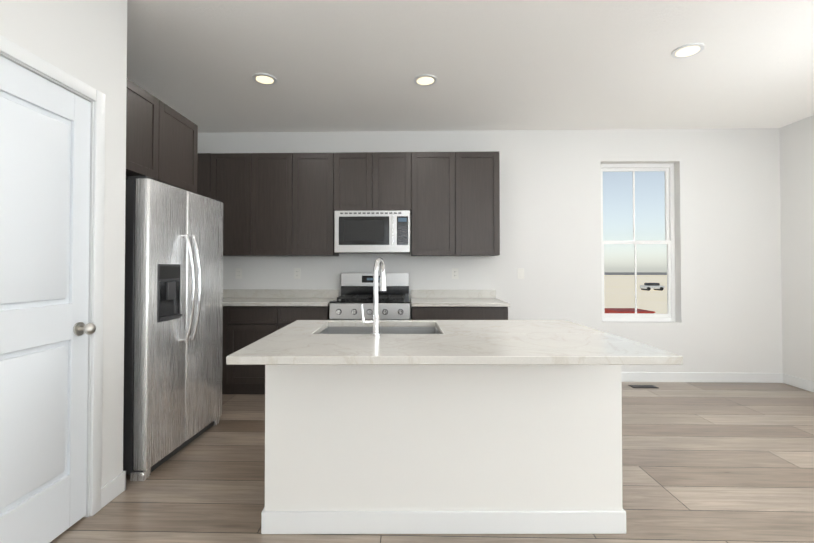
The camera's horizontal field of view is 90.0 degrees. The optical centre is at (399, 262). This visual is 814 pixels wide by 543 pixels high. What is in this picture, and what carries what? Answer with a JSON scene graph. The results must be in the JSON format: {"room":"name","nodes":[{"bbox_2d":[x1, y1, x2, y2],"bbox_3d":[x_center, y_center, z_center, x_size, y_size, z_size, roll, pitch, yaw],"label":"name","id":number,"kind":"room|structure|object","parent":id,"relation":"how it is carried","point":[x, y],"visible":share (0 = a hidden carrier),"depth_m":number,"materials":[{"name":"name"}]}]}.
{"room":"kitchen","nodes":[
{"label":"kitchen","id":0,"kind":"room"},
{"bbox_2d":[0,0,126,515],"bbox_3d":[-2.467,-0.152,-0.520,1.750,2.820,5.610,0,-1,1],"label":"wall","id":1,"kind":"structure","parent":0,"point":[84,41],"depth_m":2.13,"materials":[{"name":"white paint"}]},
{"bbox_2d":[0,56,95,542],"bbox_3d":[-1.523,0.217,1.703,0.112,2.037,0.621,0,-1,1],"label":"pantry door","id":2,"kind":"structure","parent":1,"relation":"in","point":[46,328],"depth_m":1.76,"materials":[{"name":"white wood"}]},
{"bbox_2d":[0,35,104,516],"bbox_3d":[-1.587,0.189,1.710,0.131,2.120,0.750,0,-1,1],"label":"door frame","id":3,"kind":"structure","parent":1,"relation":"attached to","point":[15,51],"depth_m":2.03,"materials":[{"name":"white"}]},
{"bbox_2d":[101,471,125,495],"bbox_3d":[-1.953,1.205,2.246,0.883,0.104,0.043,0,-1,1],"label":"baseboard","id":4,"kind":"structure","parent":1,"relation":"attached to","point":[112,489],"depth_m":2.17,"materials":[{"name":"white wood"}]},
{"bbox_2d":[50,382,813,542],"bbox_3d":[0.424,1.273,0.517,7.480,0.080,8.164,0,-1,1],"label":"floor","id":5,"kind":"structure","parent":0,"point":[714,462],"depth_m":2.34,"materials":[{"name":"brown wood"}]},
{"bbox_2d":[123,176,222,480],"bbox_3d":[-1.769,0.384,2.811,0.844,1.762,0.900,0,-1,3],"label":"refrigerator","id":6,"kind":"object","parent":5,"relation":"on","point":[173,324],"visible":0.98,"depth_m":2.54,"materials":[{"name":"grey metal"}]},
{"bbox_2d":[222,305,233,393],"bbox_3d":[-1.964,0.853,4.205,0.763,0.865,0.613,0,-1,1],"label":"base cabinet","id":7,"kind":"object","parent":5,"relation":"on","point":[228,310],"depth_m":3.89,"materials":[{"name":"wood"}]},
{"bbox_2d":[234,305,285,393],"bbox_3d":[-1.370,0.852,4.191,0.543,0.865,0.613,0,-1,1],"label":"base cabinet","id":8,"kind":"object","parent":5,"relation":"on","point":[250,316],"depth_m":3.89,"materials":[{"name":"wood"}]},
{"bbox_2d":[223,297,336,304],"bbox_3d":[-1.508,0.402,4.186,1.676,0.035,0.643,0,-1,1],"label":"countertop","id":9,"kind":"structure","parent":8,"relation":"on","point":[226,300],"depth_m":4.10,"materials":[{"name":"white stone"}]},
{"bbox_2d":[286,305,329,325],"bbox_3d":[-0.947,0.852,4.181,0.544,0.865,0.613,0,-1,1],"label":"base cabinet","id":10,"kind":"object","parent":5,"relation":"on","point":[294,313],"depth_m":3.88,"materials":[{"name":"wood"}]},
{"bbox_2d":[329,273,409,319],"bbox_3d":[-0.272,0.696,4.107,0.762,1.175,0.687,0,-1,1],"label":"range","id":11,"kind":"object","parent":5,"relation":"on","point":[393,299],"visible":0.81,"depth_m":3.95,"materials":[{"name":"grey metal"}]},
{"bbox_2d":[261,364,657,533],"bbox_3d":[0.205,0.821,2.115,1.684,0.868,0.885,0,-1,0],"label":"kitchen island","id":12,"kind":"object","parent":5,"relation":"on","point":[455,427],"depth_m":1.89,"materials":[{"name":"white paint"}]},
{"bbox_2d":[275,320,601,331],"bbox_3d":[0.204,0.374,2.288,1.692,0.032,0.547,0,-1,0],"label":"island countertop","id":13,"kind":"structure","parent":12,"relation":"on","point":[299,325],"depth_m":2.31,"materials":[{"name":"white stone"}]},
{"bbox_2d":[322,324,437,331],"bbox_3d":[-0.107,0.491,2.245,0.666,0.228,0.469,0,-1,0],"label":"sink","id":14,"kind":"object","parent":13,"relation":"in","point":[329,327],"depth_m":2.47,"materials":[{"name":"silver metal"}]},
{"bbox_2d":[226,332,682,367],"bbox_3d":[0.205,0.366,1.761,1.692,0.032,0.515,0,-1,0],"label":"island countertop","id":15,"kind":"structure","parent":12,"relation":"on","point":[276,349],"depth_m":1.63,"materials":[{"name":"white stone"}]},
{"bbox_2d":[361,257,386,335],"bbox_3d":[-0.126,0.164,2.022,0.122,0.378,0.154,0,-1,0],"label":"faucet","id":16,"kind":"object","parent":15,"relation":"on","point":[374,321],"visible":1,"depth_m":1.96,"materials":[{"name":"silver metal"}]},
{"bbox_2d":[411,290,509,319],"bbox_3d":[0.582,0.789,4.130,0.924,0.990,0.643,0,-1,1],"label":"base cabinet","id":17,"kind":"object","parent":5,"relation":"on","point":[457,305],"visible":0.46,"depth_m":3.85,"materials":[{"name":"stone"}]},
{"bbox_2d":[629,385,657,387],"bbox_3d":[2.525,1.282,4.210,0.260,0.006,0.110,0,-1,1],"label":"floor vent","id":18,"kind":"object","parent":5,"relation":"in","point":[642,386],"visible":1,"depth_m":4.20,"materials":[{"name":"black metal"}]},
{"bbox_2d":[127,0,813,132],"bbox_3d":[0.424,-1.547,0.557,7.480,0.080,8.164,0,-1,1],"label":"ceiling","id":19,"kind":"structure","parent":0,"point":[345,65],"depth_m":3.01,"materials":[{"name":"white paint"}]},
{"bbox_2d":[252,73,276,84],"bbox_3d":[-1.075,-1.463,3.251,0.188,0.012,0.188,0,-1,1],"label":"recessed light","id":20,"kind":"object","parent":19,"relation":"in","point":[264,78],"visible":0.96,"depth_m":3.24,"materials":[{"name":"white plastic"}]},
{"bbox_2d":[414,74,436,85],"bbox_3d":[0.210,-1.463,3.270,0.188,0.012,0.188,0,-1,1],"label":"recessed light","id":21,"kind":"object","parent":19,"relation":"in","point":[425,80],"visible":0.96,"depth_m":3.26,"materials":[{"name":"white plastic"}]},
{"bbox_2d":[671,43,703,57],"bbox_3d":[2.002,-1.469,2.826,0.188,0.012,0.188,0,-1,1],"label":"recessed light","id":22,"kind":"object","parent":19,"relation":"in","point":[687,50],"visible":0.94,"depth_m":2.81,"materials":[{"name":"white plastic"}]},
{"bbox_2d":[198,128,782,372],"bbox_3d":[0.521,-0.080,4.542,7.480,2.820,0.150,0,-1,1],"label":"wall","id":23,"kind":"structure","parent":0,"point":[728,289],"depth_m":4.43,"materials":[{"name":"white paint"}]},
{"bbox_2d":[197,153,216,199],"bbox_3d":[-2.115,-0.599,4.370,0.454,1.058,0.334,0,-1,1],"label":"upper cabinet","id":24,"kind":"object","parent":23,"relation":"attached to","point":[207,162],"depth_m":4.21,"materials":[{"name":"brown wood"}]},
{"bbox_2d":[217,153,260,255],"bbox_3d":[-1.705,-0.599,4.360,0.484,1.058,0.334,0,-1,1],"label":"upper cabinet","id":25,"kind":"object","parent":23,"relation":"attached to","point":[236,172],"depth_m":4.20,"materials":[{"name":"brown wood"}]},
{"bbox_2d":[257,153,300,255],"bbox_3d":[-1.310,-0.599,4.351,0.549,1.058,0.334,0,-1,1],"label":"upper cabinet","id":26,"kind":"object","parent":23,"relation":"attached to","point":[281,204],"depth_m":4.19,"materials":[{"name":"brown wood"}]},
{"bbox_2d":[223,289,337,296],"bbox_3d":[-1.500,0.344,4.498,1.676,0.090,0.020,0,-1,1],"label":"backsplash","id":27,"kind":"structure","parent":23,"relation":"attached to","point":[226,292],"depth_m":4.48,"materials":[{"name":"white stone"}]},
{"bbox_2d":[294,268,300,278],"bbox_3d":[-1.129,0.123,4.500,0.072,0.116,0.008,0,-1,1],"label":"electrical outlet","id":28,"kind":"object","parent":23,"relation":"attached to","point":[297,273],"visible":1,"depth_m":4.50,"materials":[{"name":"white plastic"}]},
{"bbox_2d":[297,153,340,255],"bbox_3d":[-0.883,-0.599,4.340,0.548,1.058,0.334,0,-1,1],"label":"upper cabinet","id":29,"kind":"object","parent":23,"relation":"attached to","point":[320,172],"depth_m":4.18,"materials":[{"name":"brown wood"}]},
{"bbox_2d":[341,152,380,210],"bbox_3d":[-0.440,-0.827,4.333,0.458,0.603,0.334,0,-1,1],"label":"upper cabinet","id":30,"kind":"object","parent":23,"relation":"attached to","point":[360,171],"depth_m":4.17,"materials":[{"name":"brown wood"}]},
{"bbox_2d":[334,210,409,253],"bbox_3d":[-0.269,-0.309,4.264,0.764,0.422,0.448,0,-1,1],"label":"microwave","id":31,"kind":"object","parent":30,"relation":"attached to","point":[374,232],"visible":1,"depth_m":4.09,"materials":[{"name":"grey metal"}]},
{"bbox_2d":[381,152,412,210],"bbox_3d":[-0.103,-0.827,4.325,0.458,0.603,0.334,0,-1,1],"label":"upper cabinet","id":32,"kind":"object","parent":23,"relation":"attached to","point":[396,167],"depth_m":4.16,"materials":[{"name":"brown wood"}]},
{"bbox_2d":[410,152,464,255],"bbox_3d":[0.351,-0.600,4.310,0.571,1.058,0.334,0,-1,1],"label":"upper cabinet","id":33,"kind":"object","parent":23,"relation":"attached to","point":[438,213],"depth_m":4.15,"materials":[{"name":"brown wood"}]},
{"bbox_2d":[452,268,457,278],"bbox_3d":[0.612,0.123,4.458,0.072,0.116,0.008,0,-1,1],"label":"electrical outlet","id":34,"kind":"object","parent":23,"relation":"attached to","point":[454,273],"visible":1,"depth_m":4.46,"materials":[{"name":"white plastic"}]},
{"bbox_2d":[461,151,499,255],"bbox_3d":[0.770,-0.600,4.300,0.510,1.058,0.334,0,-1,1],"label":"upper cabinet","id":35,"kind":"object","parent":23,"relation":"attached to","point":[482,169],"depth_m":4.14,"materials":[{"name":"brown wood"}]},
{"bbox_2d":[517,268,523,278],"bbox_3d":[1.326,0.122,4.440,0.072,0.116,0.008,0,-1,1],"label":"electrical outlet","id":36,"kind":"object","parent":23,"relation":"attached to","point":[520,273],"visible":1,"depth_m":4.44,"materials":[{"name":"white plastic"}]},
{"bbox_2d":[601,163,675,321],"bbox_3d":[2.625,-0.223,4.536,0.850,1.752,0.055,0,-1,1],"label":"window","id":37,"kind":"structure","parent":23,"relation":"in","point":[669,241],"depth_m":4.51,"materials":[{"name":"white plastic"}]},
{"bbox_2d":[621,372,782,382],"bbox_3d":[2.581,1.236,4.392,3.055,0.104,0.013,0,-1,1],"label":"baseboard","id":38,"kind":"structure","parent":23,"relation":"attached to","point":[700,377],"depth_m":4.37,"materials":[{"name":"white wood"}]},
{"bbox_2d":[779,115,813,381],"bbox_3d":[4.088,-0.139,0.448,0.150,2.820,8.164,0,-1,1],"label":"wall","id":39,"kind":"structure","parent":0,"point":[797,198],"depth_m":4.20,"materials":[{"name":"white paint"}]},
{"bbox_2d":[783,373,813,391],"bbox_3d":[4.006,1.179,0.424,0.013,0.104,7.851,0,-1,1],"label":"baseboard","id":40,"kind":"structure","parent":39,"relation":"attached to","point":[801,383],"depth_m":4.17,"materials":[{"name":"white wood"}]},
{"bbox_3d":[-2.805,-0.095,3.496,0.880,2.820,2.404,0,-1,1],"label":"wall","id":41,"kind":"structure","parent":0,"visible":0},
{"bbox_2d":[126,78,197,193],"bbox_3d":[-2.034,-0.862,2.871,0.688,0.575,1.050,0,-1,1],"label":"upper cabinet","id":42,"kind":"object","parent":41,"relation":"attached to","point":[161,141],"visible":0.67,"depth_m":2.86,"materials":[{"name":"brown wood"}]},
{"label":"outside","id":43,"kind":"structure","parent":0,"visible":0},
{"bbox_2d":[604,275,666,312],"bbox_3d":[3.091,6.160,132.260,500.000,0.100,254.886,0,-1,1],"label":"ground","id":44,"kind":"structure","parent":43,"point":[621,294],"depth_m":68.12,"materials":[{"name":"beige sand"}]},
{"bbox_2d":[605,308,654,312],"bbox_3d":[14.245,3.772,25.413,2.200,1.630,2.120,0,-1,1],"label":"dumpster","id":45,"kind":"object","parent":44,"relation":"on","point":[617,310],"depth_m":25.00,"materials":[{"name":"red metal"}]},
{"bbox_2d":[604,272,666,274],"bbox_3d":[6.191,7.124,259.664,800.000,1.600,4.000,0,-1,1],"label":"hills","id":46,"kind":"structure","parent":44,"relation":"on","point":[632,273],"depth_m":254.25,"materials":[{"name":"grey"}]},
{"bbox_2d":[640,283,664,290],"bbox_3d":[48.174,4.606,77.606,3.600,1.450,2.100,0,-1,1],"label":"vehicle","id":47,"kind":"object","parent":44,"relation":"on","point":[650,286],"depth_m":76.71,"materials":[{"name":"white metal"}]}
]}

